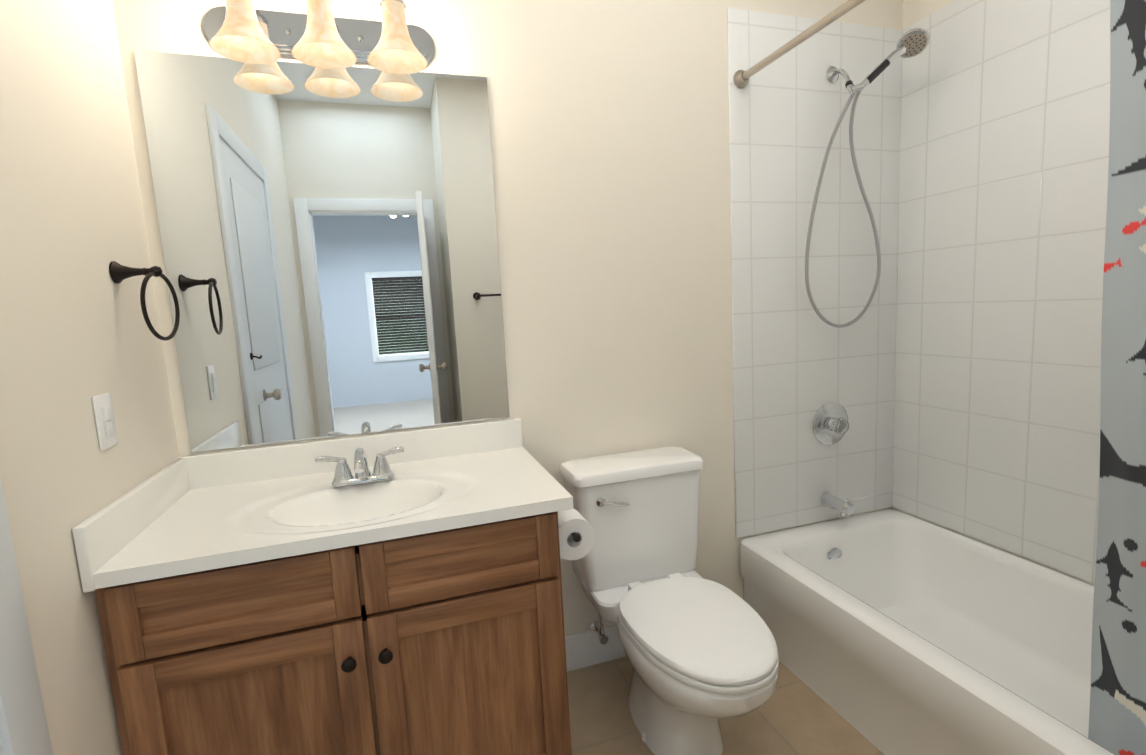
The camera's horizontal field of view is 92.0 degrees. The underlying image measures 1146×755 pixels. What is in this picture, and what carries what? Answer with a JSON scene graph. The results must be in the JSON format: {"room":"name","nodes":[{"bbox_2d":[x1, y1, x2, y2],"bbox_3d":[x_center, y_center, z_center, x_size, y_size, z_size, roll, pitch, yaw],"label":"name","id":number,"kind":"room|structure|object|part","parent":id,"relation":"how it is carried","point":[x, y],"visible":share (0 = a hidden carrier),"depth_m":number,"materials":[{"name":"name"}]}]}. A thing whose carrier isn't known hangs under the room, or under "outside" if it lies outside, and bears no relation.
{"room":"bathroom","nodes":[
{"label":"bathroom","id":0,"kind":"room"},
{"bbox_2d":[0,0,178,754],"bbox_3d":[-0.789,-0.084,0.286,0.100,2.790,2.750,-5,8,-17],"label":"wall","id":1,"kind":"structure","parent":0,"point":[76,335],"depth_m":1.08,"materials":[{"name":"beige paint"}]},
{"bbox_2d":[0,478,52,754],"bbox_3d":[-0.697,0.224,0.382,0.078,2.145,1.000,-5,8,-17],"label":"door frame","id":2,"kind":"structure","parent":1,"relation":"attached to","point":[23,727],"depth_m":0.84,"materials":[{"name":"paint"}]},
{"bbox_2d":[92,392,117,450],"bbox_3d":[-0.998,0.093,1.185,0.011,0.116,0.072,-5,8,-17],"label":"switch plate","id":3,"kind":"object","parent":1,"relation":"attached to","point":[105,420],"visible":1,"depth_m":1.17,"materials":[{"name":"white plastic"}]},
{"bbox_2d":[109,261,179,340],"bbox_3d":[-1.019,-0.180,1.313,0.095,0.191,0.165,-5,8,-17],"label":"towel ring","id":4,"kind":"object","parent":1,"relation":"attached to","point":[119,273],"visible":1,"depth_m":1.29,"materials":[{"name":"black metal"}]},
{"bbox_2d":[113,0,902,636],"bbox_3d":[0.087,-0.343,1.945,2.807,2.790,0.100,-5,8,-17],"label":"wall","id":5,"kind":"structure","parent":0,"point":[609,146],"depth_m":1.88,"materials":[{"name":"beige paint"}]},
{"bbox_2d":[203,0,434,73],"bbox_3d":[-0.670,-0.959,1.473,0.600,0.211,0.194,-5,8,-17],"label":"sconce","id":6,"kind":"object","parent":5,"relation":"attached to","point":[283,32],"depth_m":1.49,"materials":[{"name":"beige glass"}]},
{"bbox_3d":[-0.663,-0.927,1.461,0.532,0.150,0.160,-5,8,-17],"label":"vanity light fixture shade","id":7,"kind":"part","parent":6,"relation":"part of","materials":[{"name":"beige glass"}]},
{"bbox_2d":[134,51,508,451],"bbox_3d":[-0.674,-0.357,1.639,0.914,1.067,0.005,-5,8,-17],"label":"mirror","id":8,"kind":"object","parent":5,"relation":"attached to","point":[329,240],"visible":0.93,"depth_m":1.62,"materials":[{"name":"clear glass"}]},
{"bbox_2d":[565,624,625,671],"bbox_3d":[0.251,0.973,2.085,0.854,0.130,0.014,-5,8,-17],"label":"baseboard","id":9,"kind":"structure","parent":5,"relation":"attached to","point":[585,649],"depth_m":2.01,"materials":[{"name":"white paint"}]},
{"bbox_2d":[727,8,902,537],"bbox_3d":[0.967,-0.364,2.173,0.795,1.938,0.008,-5,8,-17],"label":"wall tile","id":10,"kind":"structure","parent":5,"relation":"attached to","point":[798,362],"depth_m":2.15,"materials":[{"name":"white tile"}]},
{"bbox_2d":[733,0,864,87],"bbox_3d":[0.828,-0.982,1.260,0.060,0.060,1.501,-5,8,-17],"label":"shower rail","id":11,"kind":"object","parent":10,"relation":"attached to","point":[741,78],"visible":1,"depth_m":1.69,"materials":[{"name":"silver metal"}]},
{"bbox_2d":[805,28,929,515],"bbox_3d":[1.076,-0.330,2.079,0.392,1.775,0.243,-5,8,-17],"label":"shower fixture","id":12,"kind":"object","parent":10,"relation":"attached to","point":[830,424],"visible":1,"depth_m":2.08,"materials":[{"name":"silver metal"}]},
{"bbox_2d":[567,656,883,754],"bbox_3d":[0.570,1.202,0.873,2.807,0.050,2.750,-5,8,-17],"label":"floor","id":13,"kind":"structure","parent":0,"point":[793,714],"depth_m":1.72,"materials":[{"name":"tile"}]},
{"bbox_2d":[72,418,594,754],"bbox_3d":[-0.486,0.670,1.510,1.074,0.953,0.577,-5,8,-17],"label":"bathroom vanity","id":14,"kind":"object","parent":13,"relation":"on","point":[396,593],"visible":1,"depth_m":1.27,"materials":[{"name":"brown wood"}]},
{"bbox_2d":[560,446,778,754],"bbox_3d":[0.301,0.694,1.662,0.464,0.786,0.782,-5,8,-17],"label":"toilet","id":15,"kind":"object","parent":13,"relation":"on","point":[701,653],"visible":0.98,"depth_m":1.65,"materials":[{"name":"ceramic"}]},
{"bbox_2d":[740,509,1114,754],"bbox_3d":[1.260,0.860,1.605,0.793,0.370,1.516,-5,8,-17],"label":"bathtub","id":16,"kind":"object","parent":13,"relation":"on","point":[895,632],"visible":0.94,"depth_m":1.80,"materials":[{"name":"ceramic"}]},
{"bbox_2d":[892,0,1093,584],"bbox_3d":[1.697,-0.353,1.359,0.100,2.790,2.200,-5,8,-17],"label":"wall","id":17,"kind":"structure","parent":0,"point":[914,11],"depth_m":2.09,"materials":[{"name":"beige paint"}]},
{"bbox_2d":[892,0,1109,582],"bbox_3d":[1.573,-0.320,1.577,0.008,1.938,1.502,-5,8,-17],"label":"wall tile","id":18,"kind":"structure","parent":17,"relation":"attached to","point":[1004,144],"depth_m":1.88,"materials":[{"name":"white tile"}]},
{"bbox_3d":[0.971,-0.927,0.823,0.045,0.045,0.303,-5,8,-17],"label":"curtain hooks","id":19,"kind":"object","parent":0,"visible":0},
{"bbox_2d":[1088,0,1145,754],"bbox_3d":[1.100,-0.020,0.951,0.169,1.793,0.330,-5,8,-17],"label":"shower curtain","id":20,"kind":"object","parent":19,"relation":"hanging from","point":[1117,718],"visible":1,"depth_m":1.09,"materials":[{"name":"grey fabric"}]}
]}

